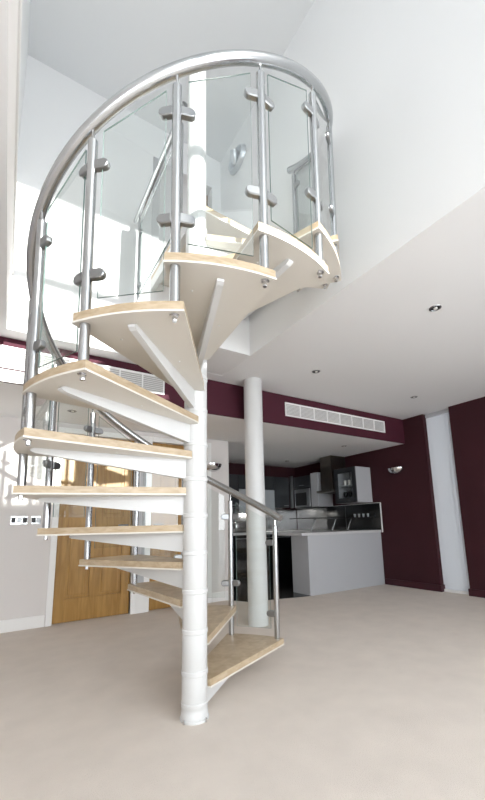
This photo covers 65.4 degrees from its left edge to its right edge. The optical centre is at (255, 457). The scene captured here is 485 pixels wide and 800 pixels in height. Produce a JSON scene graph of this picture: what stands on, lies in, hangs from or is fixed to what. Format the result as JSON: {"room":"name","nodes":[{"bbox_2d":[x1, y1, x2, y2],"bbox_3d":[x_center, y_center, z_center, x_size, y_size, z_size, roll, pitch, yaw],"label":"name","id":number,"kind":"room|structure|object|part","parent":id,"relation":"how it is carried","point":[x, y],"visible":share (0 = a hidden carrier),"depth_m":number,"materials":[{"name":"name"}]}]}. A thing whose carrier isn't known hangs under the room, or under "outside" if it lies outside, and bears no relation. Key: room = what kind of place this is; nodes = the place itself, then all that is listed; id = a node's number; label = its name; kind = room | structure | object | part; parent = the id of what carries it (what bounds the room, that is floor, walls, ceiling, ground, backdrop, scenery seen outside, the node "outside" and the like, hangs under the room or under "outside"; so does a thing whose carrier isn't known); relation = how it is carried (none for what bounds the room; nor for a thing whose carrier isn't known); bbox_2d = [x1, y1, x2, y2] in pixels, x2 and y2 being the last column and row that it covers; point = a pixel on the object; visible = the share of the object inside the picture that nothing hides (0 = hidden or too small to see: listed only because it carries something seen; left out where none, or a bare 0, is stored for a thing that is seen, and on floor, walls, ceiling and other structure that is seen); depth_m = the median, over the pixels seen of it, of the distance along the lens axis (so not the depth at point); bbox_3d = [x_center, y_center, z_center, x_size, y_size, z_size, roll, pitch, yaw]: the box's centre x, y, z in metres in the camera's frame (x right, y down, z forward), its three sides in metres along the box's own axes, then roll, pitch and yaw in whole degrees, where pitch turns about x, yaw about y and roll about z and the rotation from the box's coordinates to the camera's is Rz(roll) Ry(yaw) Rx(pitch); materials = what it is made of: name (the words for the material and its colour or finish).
{"room":"living room","nodes":[
{"label":"living room","id":0,"kind":"room"},
{"bbox_2d":[0,0,7,336],"bbox_3d":[-1.580,-1.779,0.094,2.582,0.473,5.700,5,-12,-33],"label":"ceiling","id":1,"kind":"structure","parent":0,"point":[3,3],"depth_m":1.65,"materials":[{"name":"white paint"}]},
{"bbox_2d":[18,0,30,145],"bbox_3d":[-0.617,-3.002,0.974,0.115,2.200,5.700,5,-12,-33],"label":"wall","id":2,"kind":"structure","parent":0,"point":[26,3],"depth_m":2.92,"materials":[{"name":"white paint"}]},
{"bbox_2d":[12,0,22,273],"bbox_3d":[-0.474,-1.949,0.763,0.057,0.045,5.540,5,-12,-33],"label":"trim","id":3,"kind":"structure","parent":2,"relation":"attached to","point":[20,5],"depth_m":1.88,"materials":[{"name":"white paint"}]},
{"bbox_2d":[7,55,220,352],"bbox_3d":[-1.246,-2.243,3.762,1.959,2.672,0.141,5,-12,-33],"label":"wall","id":4,"kind":"structure","parent":0,"point":[55,105],"depth_m":3.46,"materials":[{"name":"white paint"}]},
{"bbox_2d":[7,0,18,319],"bbox_3d":[-0.454,-1.693,0.726,0.002,0.472,5.540,5,-12,-33],"label":"trim","id":5,"kind":"structure","parent":4,"relation":"attached to","point":[12,27],"depth_m":1.66,"materials":[{"name":"white paint"}]},
{"bbox_2d":[150,157,159,276],"bbox_3d":[-1.048,-2.265,3.867,0.075,1.800,0.112,5,-12,-33],"label":"trim","id":6,"kind":"structure","parent":4,"relation":"attached to","point":[155,160],"depth_m":3.94,"materials":[{"name":"white paint"}]},
{"bbox_2d":[161,160,215,210],"bbox_3d":[-0.743,-2.252,4.067,0.655,1.830,0.112,5,-12,-33],"label":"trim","id":7,"kind":"structure","parent":4,"relation":"attached to","point":[210,188],"depth_m":4.31,"materials":[{"name":"white paint"}]},
{"bbox_2d":[6,329,221,380],"bbox_3d":[-1.206,-1.157,3.587,1.914,0.473,0.160,5,-12,-33],"label":"ceiling strip","id":8,"kind":"object","parent":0,"point":[13,334],"visible":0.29,"depth_m":3.35,"materials":[{"name":"white paint"}]},
{"bbox_2d":[0,416,228,626],"bbox_3d":[-2.602,0.638,3.815,5.260,2.145,0.120,5,-12,-33],"label":"wall","id":9,"kind":"structure","parent":0,"point":[24,555],"depth_m":3.90,"materials":[{"name":"white paint"}]},
{"bbox_2d":[10,516,27,524],"bbox_3d":[-2.420,0.644,3.856,0.150,0.086,0.010,5,-12,-33],"label":"light switch","id":10,"kind":"object","parent":9,"relation":"attached to","point":[15,520],"visible":1,"depth_m":3.85,"materials":[{"name":"white plastic"}]},
{"bbox_2d":[0,615,44,632],"bbox_3d":[-3.404,1.547,3.021,2.997,0.115,0.016,5,-12,-33],"label":"baseboard","id":11,"kind":"structure","parent":9,"relation":"attached to","point":[25,623],"depth_m":3.72,"materials":[{"name":"white paint"}]},
{"bbox_2d":[31,516,40,523],"bbox_3d":[-2.294,0.655,3.937,0.088,0.086,0.010,5,-12,-33],"label":"light switch","id":12,"kind":"object","parent":9,"relation":"attached to","point":[34,519],"visible":1,"depth_m":3.93,"materials":[{"name":"white plastic"}]},
{"bbox_2d":[52,437,133,623],"bbox_3d":[-1.805,0.759,4.277,0.781,2.020,0.099,5,-12,-33],"label":"door","id":13,"kind":"structure","parent":9,"relation":"in","point":[80,593],"depth_m":4.20,"materials":[{"name":"brown wood"}]},
{"bbox_3d":[-1.951,1.140,4.134,0.240,0.760,0.022,5,-12,-33],"label":"panel","id":14,"kind":"part","parent":13,"relation":"part of","materials":[{"name":"brown wood"}]},
{"bbox_3d":[-1.973,0.269,4.292,0.240,0.810,0.022,5,-12,-33],"label":"panel","id":15,"kind":"part","parent":13,"relation":"part of","materials":[{"name":"brown wood"}]},
{"bbox_3d":[-1.666,1.166,4.318,0.240,0.760,0.022,5,-12,-33],"label":"panel","id":16,"kind":"part","parent":13,"relation":"part of","materials":[{"name":"brown wood"}]},
{"bbox_3d":[-1.688,0.295,4.476,0.240,0.810,0.022,5,-12,-33],"label":"panel","id":17,"kind":"part","parent":13,"relation":"part of","materials":[{"name":"brown wood"}]},
{"bbox_2d":[45,427,140,626],"bbox_3d":[-1.814,0.733,4.295,0.907,2.090,0.120,5,-12,-33],"label":"trim","id":18,"kind":"structure","parent":9,"relation":"attached to","point":[53,544],"depth_m":4.04,"materials":[{"name":"white paint"}]},
{"bbox_2d":[135,436,147,613],"bbox_3d":[-1.367,0.763,4.524,0.094,2.090,0.020,5,-12,-33],"label":"trim","id":19,"kind":"structure","parent":9,"relation":"attached to","point":[139,607],"depth_m":4.36,"materials":[{"name":"white paint"}]},
{"bbox_2d":[137,472,146,582],"bbox_3d":[-1.362,0.707,4.524,0.074,1.700,0.004,5,-12,-33],"label":"trim","id":20,"kind":"structure","parent":9,"relation":"attached to","point":[140,579],"depth_m":4.51,"materials":[{"name":"white paint"}]},
{"bbox_2d":[149,443,183,609],"bbox_3d":[-0.980,0.835,4.810,0.750,2.020,0.099,5,-12,-33],"label":"door","id":21,"kind":"structure","parent":9,"relation":"in","point":[157,480],"depth_m":4.73,"materials":[{"name":"brown wood"}]},
{"bbox_3d":[-1.119,1.216,4.671,0.225,0.760,0.022,5,-12,-33],"label":"panel","id":22,"kind":"part","parent":21,"relation":"part of","materials":[{"name":"brown wood"}]},
{"bbox_3d":[-1.141,0.345,4.828,0.225,0.810,0.022,5,-12,-33],"label":"panel","id":23,"kind":"part","parent":21,"relation":"part of","materials":[{"name":"brown wood"}]},
{"bbox_2d":[144,436,211,611],"bbox_3d":[-0.988,0.809,4.827,0.876,2.090,0.120,5,-12,-33],"label":"trim","id":24,"kind":"structure","parent":9,"relation":"attached to","point":[151,440],"depth_m":4.88,"materials":[{"name":"white paint"}]},
{"bbox_2d":[207,463,221,471],"bbox_3d":[-0.571,0.140,5.122,0.278,0.109,0.106,5,-12,-33],"label":"wall light","id":25,"kind":"object","parent":9,"relation":"attached to","point":[213,467],"visible":0.87,"depth_m":5.09,"materials":[{"name":"silver metal"}]},
{"bbox_2d":[212,591,228,601],"bbox_3d":[-0.445,1.817,4.930,0.289,0.115,0.016,5,-12,-33],"label":"baseboard","id":26,"kind":"structure","parent":9,"relation":"attached to","point":[221,596],"depth_m":4.91,"materials":[{"name":"white paint"}]},
{"bbox_2d":[28,0,314,161],"bbox_3d":[0.231,-4.056,1.732,2.194,0.100,5.680,5,-12,-33],"label":"ceiling","id":27,"kind":"structure","parent":0,"point":[103,46],"depth_m":3.34,"materials":[{"name":"white paint"}]},
{"bbox_2d":[137,277,249,375],"bbox_3d":[-0.611,-1.177,3.553,0.955,0.470,0.551,5,-12,-33],"label":"wall","id":28,"kind":"structure","parent":0,"point":[235,349],"depth_m":3.52,"materials":[{"name":"white paint"}]},
{"bbox_2d":[0,336,401,467],"bbox_3d":[-1.671,-0.685,5.058,7.960,0.855,2.880,5,-12,-33],"label":"ceiling","id":29,"kind":"structure","parent":0,"point":[300,447],"depth_m":5.12,"materials":[{"name":"white paint"}]},
{"bbox_2d":[0,173,404,443],"bbox_3d":[-1.418,-1.933,4.658,7.760,3.155,1.620,5,-12,-33],"label":"wall","id":30,"kind":"structure","parent":0,"point":[223,399],"depth_m":4.48,"materials":[{"name":"paint"}]},
{"bbox_2d":[0,368,23,383],"bbox_3d":[-2.147,-0.671,2.961,0.700,0.104,0.006,5,-12,-33],"label":"trim","id":31,"kind":"structure","parent":30,"relation":"attached to","point":[11,376],"depth_m":3.06,"materials":[{"name":"white"}]},
{"bbox_2d":[0,344,25,370],"bbox_3d":[-1.993,-0.811,3.088,0.178,0.191,0.012,5,-12,-33],"label":"air vent","id":32,"kind":"object","parent":30,"relation":"in","point":[12,357],"depth_m":3.09,"materials":[{"name":"white paint"}]},
{"bbox_2d":[0,346,11,366],"bbox_3d":[-2.085,-0.822,3.029,0.202,0.163,0.010,5,-12,-33],"label":"grille","id":33,"kind":"object","parent":32,"relation":"attached to","point":[5,351],"depth_m":3.07,"materials":[{"name":"white"}]},
{"bbox_2d":[12,349,41,371],"bbox_3d":[-1.907,-0.805,3.144,0.202,0.163,0.010,5,-12,-33],"label":"grille","id":34,"kind":"object","parent":32,"relation":"attached to","point":[18,355],"depth_m":3.12,"materials":[{"name":"white"}]},
{"bbox_2d":[38,352,53,373],"bbox_3d":[-1.790,-0.792,3.218,0.108,0.189,0.012,5,-12,-33],"label":"air vent","id":35,"kind":"object","parent":30,"relation":"in","point":[45,358],"depth_m":3.22,"materials":[{"name":"white paint"}]},
{"bbox_2d":[42,355,68,371],"bbox_3d":[-1.728,-0.789,3.260,0.202,0.163,0.010,5,-12,-33],"label":"grille","id":36,"kind":"object","parent":35,"relation":"attached to","point":[46,359],"depth_m":3.23,"materials":[{"name":"white"}]},
{"bbox_2d":[94,363,164,394],"bbox_3d":[-1.194,-0.738,3.602,0.661,0.192,0.012,5,-12,-33],"label":"air vent","id":37,"kind":"object","parent":30,"relation":"in","point":[150,382],"depth_m":3.66,"materials":[{"name":"white metal"}]},
{"bbox_2d":[100,366,118,375],"bbox_3d":[-1.370,-0.756,3.490,0.202,0.163,0.010,5,-12,-33],"label":"grille","id":38,"kind":"object","parent":37,"relation":"attached to","point":[115,370],"depth_m":3.52,"materials":[{"name":"white metal"}]},
{"bbox_2d":[121,370,141,386],"bbox_3d":[-1.191,-0.740,3.606,0.202,0.163,0.010,5,-12,-33],"label":"grille","id":39,"kind":"object","parent":37,"relation":"attached to","point":[135,377],"depth_m":3.62,"materials":[{"name":"white metal"}]},
{"bbox_2d":[143,375,162,392],"bbox_3d":[-1.012,-0.724,3.721,0.202,0.163,0.010,5,-12,-33],"label":"grille","id":40,"kind":"object","parent":37,"relation":"attached to","point":[151,383],"depth_m":3.72,"materials":[{"name":"white metal"}]},
{"bbox_2d":[285,402,385,432],"bbox_3d":[1.137,-0.519,5.104,1.858,0.173,0.012,5,-12,-33],"label":"air vent","id":41,"kind":"object","parent":30,"relation":"in","point":[291,410],"visible":1,"depth_m":5.03,"materials":[{"name":"white metal"}]},
{"bbox_2d":[286,404,299,416],"bbox_3d":[0.460,-0.582,4.669,0.219,0.148,0.010,5,-12,-33],"label":"grille","id":42,"kind":"object","parent":41,"relation":"attached to","point":[292,410],"depth_m":4.67,"materials":[{"name":"white metal"}]},
{"bbox_2d":[301,406,313,418],"bbox_3d":[0.653,-0.564,4.793,0.219,0.148,0.010,5,-12,-33],"label":"grille","id":43,"kind":"object","parent":41,"relation":"attached to","point":[307,412],"depth_m":4.80,"materials":[{"name":"white metal"}]},
{"bbox_2d":[315,409,326,421],"bbox_3d":[0.847,-0.546,4.918,0.219,0.148,0.010,5,-12,-33],"label":"grille","id":44,"kind":"object","parent":41,"relation":"attached to","point":[320,414],"depth_m":4.92,"materials":[{"name":"white metal"}]},
{"bbox_2d":[328,412,339,423],"bbox_3d":[1.040,-0.529,5.043,0.219,0.148,0.010,5,-12,-33],"label":"grille","id":45,"kind":"object","parent":41,"relation":"attached to","point":[333,417],"depth_m":5.05,"materials":[{"name":"white metal"}]},
{"bbox_2d":[340,414,351,425],"bbox_3d":[1.233,-0.511,5.168,0.219,0.148,0.010,5,-12,-33],"label":"grille","id":46,"kind":"object","parent":41,"relation":"attached to","point":[345,419],"depth_m":5.17,"materials":[{"name":"white metal"}]},
{"bbox_2d":[352,416,362,427],"bbox_3d":[1.427,-0.493,5.292,0.219,0.148,0.010,5,-12,-33],"label":"grille","id":47,"kind":"object","parent":41,"relation":"attached to","point":[357,422],"depth_m":5.29,"materials":[{"name":"white metal"}]},
{"bbox_2d":[363,418,373,429],"bbox_3d":[1.620,-0.476,5.417,0.219,0.148,0.010,5,-12,-33],"label":"grille","id":48,"kind":"object","parent":41,"relation":"attached to","point":[368,424],"depth_m":5.41,"materials":[{"name":"white metal"}]},
{"bbox_2d":[374,421,384,431],"bbox_3d":[1.813,-0.458,5.542,0.219,0.148,0.010,5,-12,-33],"label":"grille","id":49,"kind":"object","parent":41,"relation":"attached to","point":[379,426],"depth_m":5.55,"materials":[{"name":"white metal"}]},
{"bbox_2d":[0,578,484,799],"bbox_3d":[0.043,1.425,2.239,8.110,0.106,8.700,5,-12,-33],"label":"floor","id":50,"kind":"structure","parent":0,"point":[377,692],"depth_m":2.02,"materials":[{"name":"beige carpet"}]},
{"bbox_2d":[12,49,340,725],"bbox_3d":[-0.372,-0.683,2.408,1.798,4.135,2.039,-1,-10,-4],"label":"spiral staircase","id":51,"kind":"structure","parent":50,"relation":"on","point":[217,271],"depth_m":1.87,"materials":[{"name":"grey metal"}]},
{"bbox_3d":[-1.184,-0.335,2.086,0.023,0.904,0.271,0,-10,-9],"label":"glass panel","id":52,"kind":"part","parent":51,"relation":"part of","materials":[{"name":"grey"}]},
{"bbox_3d":[-0.816,-0.839,1.594,0.271,0.904,0.023,-8,-12,32],"label":"glass panel","id":53,"kind":"part","parent":51,"relation":"part of","materials":[{"name":"grey"}]},
{"bbox_3d":[-1.162,-0.076,2.396,0.023,0.904,0.271,-4,-11,14],"label":"glass panel","id":54,"kind":"part","parent":51,"relation":"part of","materials":[{"name":"grey"}]},
{"bbox_3d":[-0.998,0.173,2.669,0.023,0.904,0.271,-10,-13,38],"label":"glass panel","id":55,"kind":"part","parent":51,"relation":"part of","materials":[{"name":"grey"}]},
{"bbox_3d":[-0.492,-1.066,1.510,0.271,0.904,0.023,-3,-10,8],"label":"glass panel","id":56,"kind":"part","parent":51,"relation":"part of","materials":[{"name":"grey"}]},
{"bbox_3d":[-0.816,-1.935,3.112,0.008,0.770,0.940,5,-12,-33],"label":"glass panel","id":57,"kind":"part","parent":51,"relation":"part of","materials":[{"name":"grey"}]},
{"bbox_3d":[-0.836,-2.397,3.172,0.044,0.044,1.230,5,-12,-33],"label":"handrail","id":58,"kind":"part","parent":51,"relation":"part of","materials":[{"name":"silver metal"}]},
{"bbox_3d":[-0.373,-1.063,2.355,1.799,2.902,1.799,5,-12,-33],"label":"handrail","id":59,"kind":"part","parent":51,"relation":"part of","materials":[{"name":"silver metal"}]},
{"bbox_3d":[-0.146,-1.267,1.570,0.271,0.904,0.023,1,-11,-16],"label":"glass panel","id":60,"kind":"part","parent":51,"relation":"part of","materials":[{"name":"grey"}]},
{"bbox_3d":[-0.024,0.785,2.816,0.271,0.904,0.023,-5,-11,21],"label":"glass panel","id":61,"kind":"part","parent":51,"relation":"part of","materials":[{"name":"grey"}]},
{"bbox_3d":[0.160,-1.442,1.768,0.270,0.904,0.054,5,-12,-33],"label":"glass panel","id":62,"kind":"part","parent":51,"relation":"part of","materials":[{"name":"grey"}]},
{"bbox_3d":[0.383,-1.867,2.824,0.023,0.904,0.271,3,-11,-22],"label":"glass panel","id":63,"kind":"part","parent":51,"relation":"part of","materials":[{"name":"grey"}]},
{"bbox_3d":[0.371,-1.595,2.077,0.023,0.904,0.271,-6,-11,25],"label":"glass panel","id":64,"kind":"part","parent":51,"relation":"part of","materials":[{"name":"grey"}]},
{"bbox_2d":[244,377,268,626],"bbox_3d":[-0.005,0.400,3.930,0.200,2.527,0.200,5,-12,-33],"label":"trim column","id":65,"kind":"structure","parent":50,"relation":"on","point":[253,413],"depth_m":3.84,"materials":[{"name":"grey paint"}]},
{"bbox_2d":[233,534,292,583],"bbox_3d":[-0.270,1.767,6.622,1.845,0.793,0.630,5,-12,-33],"label":"base cabinet","id":66,"kind":"object","parent":50,"relation":"on","point":[239,541],"visible":0.24,"depth_m":6.58,"materials":[{"name":"black"}]},
{"bbox_3d":[-0.113,1.665,6.393,0.607,0.660,0.019,5,-12,-33],"label":"door","id":67,"kind":"part","parent":66,"relation":"part of","materials":[{"name":"black"}]},
{"bbox_3d":[0.403,1.712,6.725,0.607,0.660,0.019,5,-12,-33],"label":"door","id":68,"kind":"part","parent":66,"relation":"part of","materials":[{"name":"black"}]},
{"bbox_2d":[233,530,337,535],"bbox_3d":[0.228,1.311,6.513,2.490,0.039,1.500,5,-12,-33],"label":"countertop","id":69,"kind":"structure","parent":66,"relation":"on","point":[267,532],"depth_m":6.73,"materials":[{"name":"grey stone"}]},
{"bbox_2d":[233,522,245,532],"bbox_3d":[-0.283,1.247,6.740,0.280,0.193,0.160,5,-12,-33],"label":"toaster","id":70,"kind":"object","parent":69,"relation":"on","point":[239,527],"visible":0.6,"depth_m":6.65,"materials":[{"name":"silver metal"}]},
{"bbox_2d":[291,532,384,595],"bbox_3d":[1.274,1.571,5.732,1.540,0.800,0.370,5,-12,-33],"label":"base cabinet","id":71,"kind":"object","parent":50,"relation":"on","point":[321,564],"visible":0.86,"depth_m":5.45,"materials":[{"name":"grey laminate"}]},
{"bbox_3d":[0.638,1.510,5.324,0.025,0.793,0.368,5,-12,-33],"label":"panel","id":72,"kind":"part","parent":71,"relation":"part of","materials":[{"name":"grey laminate"}]},
{"bbox_2d":[278,530,380,535],"bbox_3d":[1.159,1.170,5.860,1.655,0.039,0.605,5,-12,-33],"label":"countertop","id":73,"kind":"structure","parent":71,"relation":"on","point":[338,531],"depth_m":5.56,"materials":[{"name":"grey stone"}]},
{"bbox_2d":[290,517,355,531],"bbox_3d":[1.028,1.011,5.674,1.110,0.201,0.260,5,-12,-33],"label":"shelf","id":74,"kind":"object","parent":73,"relation":"on","point":[335,518],"visible":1,"depth_m":5.65,"materials":[{"name":"black"}]},
{"bbox_2d":[229,463,296,530],"bbox_3d":[-0.273,1.191,7.195,2.620,2.145,0.120,5,-12,-33],"label":"wall","id":75,"kind":"structure","parent":0,"point":[234,468],"depth_m":7.72,"materials":[{"name":"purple paint"}]},
{"bbox_2d":[229,474,237,507],"bbox_3d":[-0.774,0.601,6.695,0.890,0.608,0.339,5,-12,-33],"label":"upper cabinet","id":76,"kind":"object","parent":75,"relation":"attached to","point":[233,478],"visible":0.23,"depth_m":6.77,"materials":[{"name":"grey paint"}]},
{"bbox_2d":[233,489,274,512],"bbox_3d":[-0.058,0.841,7.110,0.785,0.438,0.359,5,-12,-33],"label":"upper cabinet","id":77,"kind":"object","parent":75,"relation":"attached to","point":[269,494],"visible":0.3,"depth_m":7.08,"materials":[{"name":"grey paint"}]},
{"bbox_2d":[238,475,273,489],"bbox_3d":[-0.076,0.496,7.187,0.785,0.260,0.325,5,-12,-33],"label":"upper cabinet","id":78,"kind":"object","parent":75,"relation":"attached to","point":[241,478],"visible":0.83,"depth_m":7.15,"materials":[{"name":"grey paint"}]},
{"bbox_2d":[233,509,296,530],"bbox_3d":[-0.190,1.199,7.172,2.475,0.433,0.006,5,-12,-33],"label":"backsplash","id":79,"kind":"structure","parent":75,"relation":"attached to","point":[286,523],"depth_m":7.64,"materials":[{"name":"silver metal"}]},
{"bbox_2d":[273,476,293,508],"bbox_3d":[0.458,0.698,7.458,0.425,0.628,0.395,5,-12,-33],"label":"upper cabinet","id":80,"kind":"object","parent":75,"relation":"attached to","point":[281,484],"visible":0.82,"depth_m":7.36,"materials":[{"name":"grey paint"}]},
{"bbox_3d":[0.707,0.684,7.422,0.050,0.625,0.060,5,-12,-33],"label":"corner post","id":81,"kind":"part","parent":80,"relation":"part of","materials":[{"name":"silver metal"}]},
{"bbox_2d":[216,187,484,419],"bbox_3d":[2.620,-1.395,2.803,3.614,0.473,5.700,5,-12,-33],"label":"ceiling","id":82,"kind":"structure","parent":0,"point":[376,344],"depth_m":3.27,"materials":[{"name":"white paint"}]},
{"bbox_2d":[429,305,441,311],"bbox_3d":[1.343,-1.114,2.825,0.088,0.008,0.088,5,-12,-33],"label":"recessed light","id":83,"kind":"object","parent":82,"relation":"in","point":[435,307],"visible":1,"depth_m":2.82,"materials":[{"name":"grey metal"}]},
{"bbox_2d":[425,409,469,590],"bbox_3d":[2.692,0.559,5.277,0.060,2.487,0.402,5,-12,-33],"label":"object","id":84,"kind":"object","parent":82,"relation":"hanging from","point":[445,487],"visible":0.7,"depth_m":5.28,"materials":[{"name":"white fabric"}]},
{"bbox_2d":[220,0,484,354],"bbox_3d":[1.129,-2.611,2.054,0.120,2.672,5.700,5,-12,-33],"label":"wall","id":85,"kind":"structure","parent":0,"point":[403,81],"depth_m":2.43,"materials":[{"name":"white paint"}]},
{"bbox_2d":[228,144,245,174],"bbox_3d":[-0.231,-3.210,4.043,0.121,0.250,0.320,5,-12,-33],"label":"wall light","id":86,"kind":"object","parent":85,"relation":"attached to","point":[237,155],"visible":1,"depth_m":4.00,"materials":[{"name":"silver metal"}]},
{"bbox_2d":[295,414,443,584],"bbox_3d":[1.715,0.863,6.731,0.160,2.527,3.158,5,-12,-33],"label":"wall","id":87,"kind":"structure","parent":0,"point":[409,536],"depth_m":5.72,"materials":[{"name":"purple paint"}]},
{"bbox_2d":[294,475,325,508],"bbox_3d":[1.034,0.681,7.299,0.385,0.620,0.480,5,-12,-33],"label":"upper cabinet","id":88,"kind":"object","parent":87,"relation":"attached to","point":[302,484],"visible":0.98,"depth_m":7.17,"materials":[{"name":"grey paint"}]},
{"bbox_2d":[294,488,310,507],"bbox_3d":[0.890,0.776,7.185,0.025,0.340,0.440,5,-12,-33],"label":"microwave","id":89,"kind":"object","parent":88,"relation":"in","point":[302,495],"depth_m":7.16,"materials":[{"name":"silver metal"}]},
{"bbox_3d":[0.884,0.474,7.241,0.020,0.215,0.470,5,-12,-33],"label":"cabinet door","id":90,"kind":"part","parent":88,"relation":"part of","materials":[{"name":"grey paint"}]},
{"bbox_2d":[310,472,332,506],"bbox_3d":[1.227,0.607,7.028,0.365,0.620,0.180,5,-12,-33],"label":"wall","id":91,"kind":"structure","parent":87,"relation":"attached to","point":[318,499],"depth_m":6.92,"materials":[{"name":"paint"}]},
{"bbox_2d":[317,455,345,493],"bbox_3d":[1.371,0.315,6.792,0.425,0.643,0.400,5,-12,-33],"label":"hood","id":92,"kind":"object","parent":87,"relation":"attached to","point":[328,464],"visible":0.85,"depth_m":6.71,"materials":[{"name":"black metal"}]},
{"bbox_2d":[297,502,382,531],"bbox_3d":[1.445,1.137,6.949,0.014,0.475,2.135,5,-12,-33],"label":"backsplash","id":93,"kind":"structure","parent":87,"relation":"attached to","point":[374,509],"depth_m":6.75,"materials":[{"name":"black"}]},
{"bbox_3d":[1.105,1.232,7.468,0.008,0.410,0.880,5,-12,-33],"label":"steel panel","id":94,"kind":"part","parent":93,"relation":"part of","materials":[{"name":"silver metal"}]},
{"bbox_3d":[1.683,1.051,6.598,0.008,0.428,1.240,5,-12,-33],"label":"panel","id":95,"kind":"part","parent":93,"relation":"part of","materials":[{"name":"black glass"}]},
{"bbox_3d":[1.685,1.065,6.588,0.014,0.475,1.255,5,-12,-33],"label":"edge trim","id":96,"kind":"part","parent":93,"relation":"part of","materials":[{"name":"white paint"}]},
{"bbox_2d":[334,466,372,503],"bbox_3d":[1.637,0.481,6.388,0.390,0.580,0.470,5,-12,-33],"label":"upper cabinet","id":97,"kind":"object","parent":87,"relation":"attached to","point":[360,477],"visible":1,"depth_m":6.26,"materials":[{"name":"grey laminate"}]},
{"bbox_3d":[1.491,0.468,6.295,0.023,0.580,0.470,5,-12,-33],"label":"door","id":98,"kind":"part","parent":97,"relation":"part of","materials":[{"name":"grey paint"}]},
{"bbox_2d":[388,467,403,474],"bbox_3d":[2.159,0.219,5.887,0.106,0.109,0.278,5,-12,-33],"label":"wall light","id":99,"kind":"object","parent":87,"relation":"attached to","point":[395,470],"visible":1,"depth_m":5.84,"materials":[{"name":"silver metal"}]},
{"bbox_2d":[385,578,444,591],"bbox_3d":[2.328,1.875,5.564,0.118,0.090,0.928,5,-12,-33],"label":"baseboard","id":100,"kind":"structure","parent":87,"relation":"attached to","point":[417,585],"depth_m":5.47,"materials":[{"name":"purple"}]},
{"bbox_2d":[444,589,468,594],"bbox_3d":[2.719,1.800,5.050,0.070,0.035,0.398,5,-12,-33],"label":"trim","id":101,"kind":"structure","parent":87,"relation":"attached to","point":[445,590],"depth_m":5.04,"materials":[{"name":"white paint"}]},
{"bbox_2d":[448,397,484,589],"bbox_3d":[4.146,0.139,3.064,0.160,2.527,4.964,5,-12,-33],"label":"wall pier","id":102,"kind":"object","parent":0,"point":[467,419],"visible":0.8,"depth_m":4.92,"materials":[{"name":"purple paint"}]},
{"bbox_2d":[468,588,484,597],"bbox_3d":[4.139,1.336,2.832,0.118,0.090,4.979,5,-12,-33],"label":"baseboard","id":103,"kind":"object","parent":102,"relation":"attached to","point":[472,592],"visible":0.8,"depth_m":4.76,"materials":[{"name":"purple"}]}
]}

